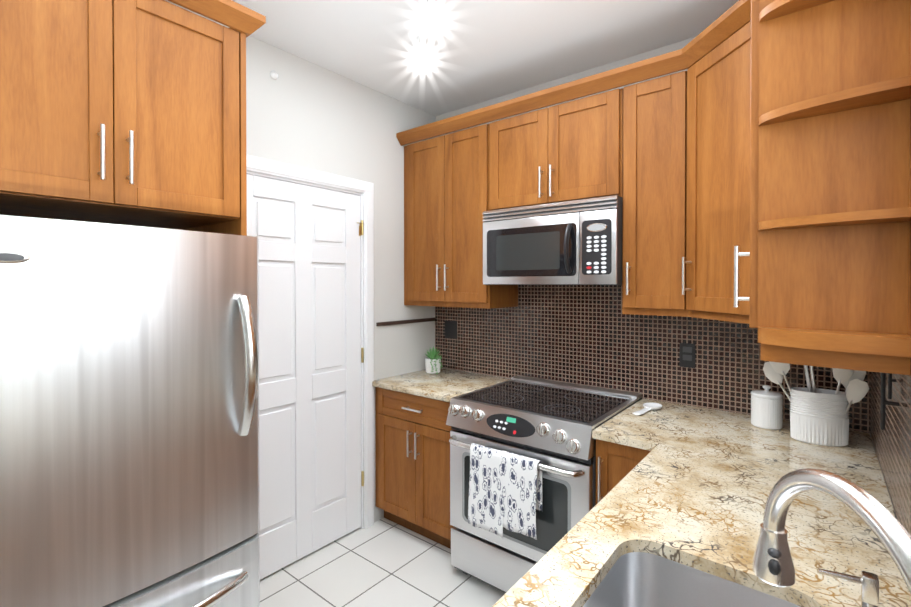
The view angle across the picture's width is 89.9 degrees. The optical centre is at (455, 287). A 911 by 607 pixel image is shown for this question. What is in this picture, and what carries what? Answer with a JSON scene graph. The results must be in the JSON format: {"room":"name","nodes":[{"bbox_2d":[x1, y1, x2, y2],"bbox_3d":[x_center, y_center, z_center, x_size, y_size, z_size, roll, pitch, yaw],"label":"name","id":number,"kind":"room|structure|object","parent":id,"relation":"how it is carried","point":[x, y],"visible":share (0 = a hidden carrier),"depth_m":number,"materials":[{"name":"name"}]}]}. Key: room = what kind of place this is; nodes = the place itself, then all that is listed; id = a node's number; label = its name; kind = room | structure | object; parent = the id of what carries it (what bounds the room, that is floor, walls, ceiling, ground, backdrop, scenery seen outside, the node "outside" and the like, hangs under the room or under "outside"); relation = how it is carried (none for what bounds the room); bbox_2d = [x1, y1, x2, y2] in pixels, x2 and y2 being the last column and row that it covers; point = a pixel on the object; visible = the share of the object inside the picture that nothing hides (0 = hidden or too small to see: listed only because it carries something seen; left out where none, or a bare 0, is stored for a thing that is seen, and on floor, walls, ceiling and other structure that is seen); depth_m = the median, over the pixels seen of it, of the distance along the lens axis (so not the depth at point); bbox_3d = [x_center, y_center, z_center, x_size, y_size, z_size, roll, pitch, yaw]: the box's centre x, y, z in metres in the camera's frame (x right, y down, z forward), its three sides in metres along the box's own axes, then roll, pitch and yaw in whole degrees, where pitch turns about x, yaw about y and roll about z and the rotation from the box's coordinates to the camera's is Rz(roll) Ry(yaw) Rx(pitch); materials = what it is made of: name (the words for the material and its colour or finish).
{"room":"kitchen","nodes":[
{"label":"kitchen","id":0,"kind":"room"},
{"bbox_2d":[0,0,435,527],"bbox_3d":[-1.692,0.128,1.882,0.600,2.725,4.195,0,1,39],"label":"wall","id":1,"kind":"structure","parent":0,"point":[301,112],"depth_m":2.77,"materials":[{"name":"white paint"}]},
{"bbox_2d":[270,70,278,79],"bbox_3d":[-0.922,-1.090,2.334,0.022,0.044,0.044,0,1,39],"label":"detector","id":2,"kind":"object","parent":1,"relation":"attached to","point":[274,75],"visible":1,"depth_m":2.33,"materials":[{"name":"white plastic"}]},
{"bbox_2d":[247,174,363,579],"bbox_3d":[-0.826,0.456,2.507,0.048,2.034,0.812,0,1,39],"label":"closet door","id":3,"kind":"structure","parent":1,"relation":"in","point":[311,473],"depth_m":2.50,"materials":[{"name":"white wood"}]},
{"bbox_2d":[246,155,373,528],"bbox_3d":[-0.853,0.418,2.511,0.121,2.135,0.964,0,1,39],"label":"door frame","id":4,"kind":"structure","parent":1,"relation":"attached to","point":[289,172],"depth_m":2.80,"materials":[{"name":"white wood"}]},
{"bbox_2d":[376,318,435,325],"bbox_3d":[-0.322,0.230,3.099,0.012,0.024,0.559,0,1,39],"label":"trim strip","id":5,"kind":"object","parent":1,"relation":"attached to","point":[403,322],"visible":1,"depth_m":3.06,"materials":[{"name":"brown wood"}]},
{"bbox_2d":[260,517,504,606],"bbox_3d":[-0.734,1.522,1.123,3.060,0.050,4.395,0,1,39],"label":"floor","id":6,"kind":"structure","parent":0,"point":[383,562],"depth_m":2.34,"materials":[{"name":"tile"}]},
{"bbox_2d":[0,215,259,606],"bbox_3d":[-1.134,0.655,1.458,0.799,1.677,0.757,0,1,39],"label":"fridge","id":7,"kind":"object","parent":6,"relation":"on","point":[129,415],"visible":1,"depth_m":1.24,"materials":[{"name":"grey metal"}]},
{"bbox_2d":[0,0,265,235],"bbox_3d":[-1.205,0.243,1.545,0.577,2.500,0.878,0,1,39],"label":"upper cabinet","id":8,"kind":"object","parent":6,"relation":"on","point":[128,112],"visible":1,"depth_m":1.42,"materials":[{"name":"brown wood"}]},
{"bbox_2d":[375,387,452,548],"bbox_3d":[-0.074,1.047,2.865,0.697,0.870,0.628,0,1,39],"label":"base cabinet","id":9,"kind":"object","parent":6,"relation":"on","point":[412,464],"visible":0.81,"depth_m":2.65,"materials":[{"name":"brown wood"}]},
{"bbox_2d":[372,368,510,401],"bbox_3d":[-0.069,0.597,2.867,0.698,0.030,0.614,0,1,39],"label":"countertop","id":10,"kind":"structure","parent":9,"relation":"on","point":[446,385],"depth_m":2.80,"materials":[{"name":"stone"}]},
{"bbox_2d":[425,346,442,373],"bbox_3d":[-0.145,0.491,3.111,0.141,0.177,0.129,0,1,39],"label":"plant","id":11,"kind":"object","parent":10,"relation":"on","point":[433,363],"visible":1,"depth_m":3.08,"materials":[{"name":"green plant"}]},
{"bbox_2d":[446,375,641,592],"bbox_3d":[0.454,1.022,2.357,0.755,0.928,0.757,0,1,39],"label":"range","id":12,"kind":"object","parent":6,"relation":"on","point":[551,425],"visible":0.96,"depth_m":2.15,"materials":[{"name":"grey metal"}]},
{"bbox_2d":[468,443,541,539],"bbox_3d":[0.214,0.933,2.073,0.369,0.381,0.060,0,1,39],"label":"dish towel","id":13,"kind":"object","parent":12,"relation":"hanging from","point":[505,489],"visible":1,"depth_m":2.05,"materials":[{"name":"white fabric"}]},
{"bbox_2d":[596,439,650,504],"bbox_3d":[0.881,1.054,2.059,0.277,0.870,0.688,0,1,39],"label":"base cabinet","id":14,"kind":"object","parent":6,"relation":"on","point":[616,463],"visible":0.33,"depth_m":1.86,"materials":[{"name":"brown wood"}]},
{"bbox_3d":[0.137,1.067,0.452,0.649,0.870,4.126,0,1,39],"label":"base cabinet","id":15,"kind":"object","parent":6,"relation":"on","visible":0},
{"bbox_2d":[492,399,910,606],"bbox_3d":[0.036,0.617,0.516,0.890,0.030,4.146,0,1,39],"label":"countertop","id":16,"kind":"structure","parent":15,"relation":"on","point":[693,487],"depth_m":1.19,"materials":[{"name":"stone"}]},
{"bbox_2d":[632,402,661,414],"bbox_3d":[0.919,0.579,2.171,0.086,0.017,0.227,0,1,39],"label":"spoon rest","id":17,"kind":"object","parent":16,"relation":"on","point":[651,406],"visible":1,"depth_m":2.18,"materials":[{"name":"white ceramic"}]},
{"bbox_2d":[583,552,799,606],"bbox_3d":[0.352,0.728,0.720,0.426,0.195,0.741,0,1,39],"label":"sink","id":18,"kind":"object","parent":16,"relation":"in","point":[637,579],"visible":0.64,"depth_m":1.04,"materials":[{"name":"metal"}]},
{"bbox_2d":[751,385,782,429],"bbox_3d":[1.326,0.502,1.945,0.114,0.174,0.114,0,1,39],"label":"canister","id":19,"kind":"object","parent":16,"relation":"on","point":[766,408],"visible":1,"depth_m":1.90,"materials":[{"name":"white ceramic"}]},
{"bbox_2d":[763,361,868,446],"bbox_3d":[1.380,0.419,1.764,0.324,0.343,0.113,0,1,39],"label":"utensil crock","id":20,"kind":"object","parent":16,"relation":"on","point":[818,416],"visible":1,"depth_m":1.71,"materials":[{"name":"white ceramic"}]},
{"bbox_2d":[752,468,910,593],"bbox_3d":[0.423,0.407,0.494,0.194,0.389,0.279,0,1,39],"label":"faucet","id":21,"kind":"object","parent":16,"relation":"on","point":[772,564],"visible":1,"depth_m":0.55,"materials":[{"name":"silver metal"}]},
{"bbox_2d":[817,568,878,606],"bbox_3d":[0.690,0.546,0.797,0.092,0.105,0.050,0,1,39],"label":"soap dispenser","id":22,"kind":"object","parent":16,"relation":"on","point":[868,582],"visible":1,"depth_m":0.78,"materials":[{"name":"silver metal"}]},
{"bbox_2d":[232,0,738,115],"bbox_3d":[-0.734,-1.253,1.100,3.060,0.050,4.395,0,1,39],"label":"ceiling","id":23,"kind":"structure","parent":0,"point":[478,51],"depth_m":2.26,"materials":[{"name":"white paint"}]},
{"bbox_2d":[415,0,438,65],"bbox_3d":[-0.127,-1.167,2.048,0.061,0.138,0.950,0,0,-10],"label":"spotlights","id":24,"kind":"object","parent":23,"relation":"attached to","point":[430,19],"visible":1,"depth_m":2.14,"materials":[{"name":"white ceramic"}]},
{"bbox_2d":[436,37,871,438],"bbox_3d":[0.612,0.120,2.785,3.060,2.725,0.100,0,1,39],"label":"wall","id":25,"kind":"structure","parent":0,"point":[623,62],"depth_m":2.65,"materials":[{"name":"white paint"}]},
{"bbox_2d":[400,120,517,308],"bbox_3d":[0.019,-0.416,2.967,0.698,1.067,0.336,0,1,39],"label":"upper cabinet","id":26,"kind":"object","parent":25,"relation":"attached to","point":[446,176],"depth_m":2.80,"materials":[{"name":"brown wood"}]},
{"bbox_2d":[488,84,611,210],"bbox_3d":[0.587,-0.689,2.508,0.756,0.513,0.336,0,1,39],"label":"upper cabinet","id":27,"kind":"object","parent":25,"relation":"attached to","point":[562,152],"depth_m":2.36,"materials":[{"name":"brown wood"}]},
{"bbox_2d":[483,195,622,284],"bbox_3d":[0.551,-0.223,2.468,0.755,0.416,0.448,0,1,39],"label":"microwave","id":28,"kind":"object","parent":27,"relation":"attached to","point":[576,242],"visible":1,"depth_m":2.29,"materials":[{"name":"grey metal"}]},
{"bbox_2d":[612,72,643,314],"bbox_3d":[0.999,-0.409,2.149,0.335,1.067,0.381,0,1,39],"label":"upper cabinet","id":29,"kind":"object","parent":25,"relation":"attached to","point":[628,101],"depth_m":2.11,"materials":[{"name":"brown wood"}]},
{"bbox_2d":[435,285,869,432],"bbox_3d":[0.773,0.270,2.588,2.359,0.630,0.008,0,1,39],"label":"tile backsplash","id":30,"kind":"structure","parent":25,"relation":"attached to","point":[591,335],"depth_m":2.51,"materials":[{"name":"tile"}]},
{"bbox_2d":[445,320,456,338],"bbox_3d":[-0.032,0.297,3.227,0.115,0.125,0.005,0,1,39],"label":"electrical outlet plate","id":31,"kind":"object","parent":30,"relation":"attached to","point":[450,326],"depth_m":3.22,"materials":[{"name":"black plastic"}]},
{"bbox_2d":[679,343,695,367],"bbox_3d":[1.155,0.337,2.272,0.072,0.120,0.006,0,1,39],"label":"electrical outlet plate","id":32,"kind":"object","parent":30,"relation":"attached to","point":[687,354],"depth_m":2.27,"materials":[{"name":"black plastic"}]},
{"bbox_2d":[644,17,719,319],"bbox_3d":[1.216,-0.441,1.804,0.674,1.136,0.648,0,1,39],"label":"upper cabinet","id":33,"kind":"object","parent":25,"relation":"attached to","point":[682,109],"depth_m":1.97,"materials":[{"name":"brown wood"}]},
{"bbox_2d":[872,441,897,519],"bbox_3d":[0.420,0.142,0.184,0.100,2.725,4.195,0,1,39],"label":"wall","id":34,"kind":"structure","parent":0,"point":[885,482],"depth_m":1.47,"materials":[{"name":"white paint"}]},
{"bbox_2d":[720,0,910,359],"bbox_3d":[1.001,-0.402,1.272,0.342,1.067,0.557,0,1,39],"label":"upper cabinet","id":35,"kind":"object","parent":34,"relation":"attached to","point":[751,166],"depth_m":1.04,"materials":[{"name":"brown wood"}]},
{"bbox_2d":[870,372,910,534],"bbox_3d":[0.986,0.362,0.977,0.008,0.472,2.236,0,1,39],"label":"tile backsplash","id":36,"kind":"structure","parent":34,"relation":"attached to","point":[892,443],"depth_m":1.20,"materials":[{"name":"tile"}]},
{"bbox_2d":[880,373,898,429],"bbox_3d":[1.133,0.276,1.193,0.035,0.180,0.069,0,1,39],"label":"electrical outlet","id":37,"kind":"object","parent":36,"relation":"attached to","point":[883,402],"visible":0.88,"depth_m":1.18,"materials":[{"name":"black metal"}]}
]}

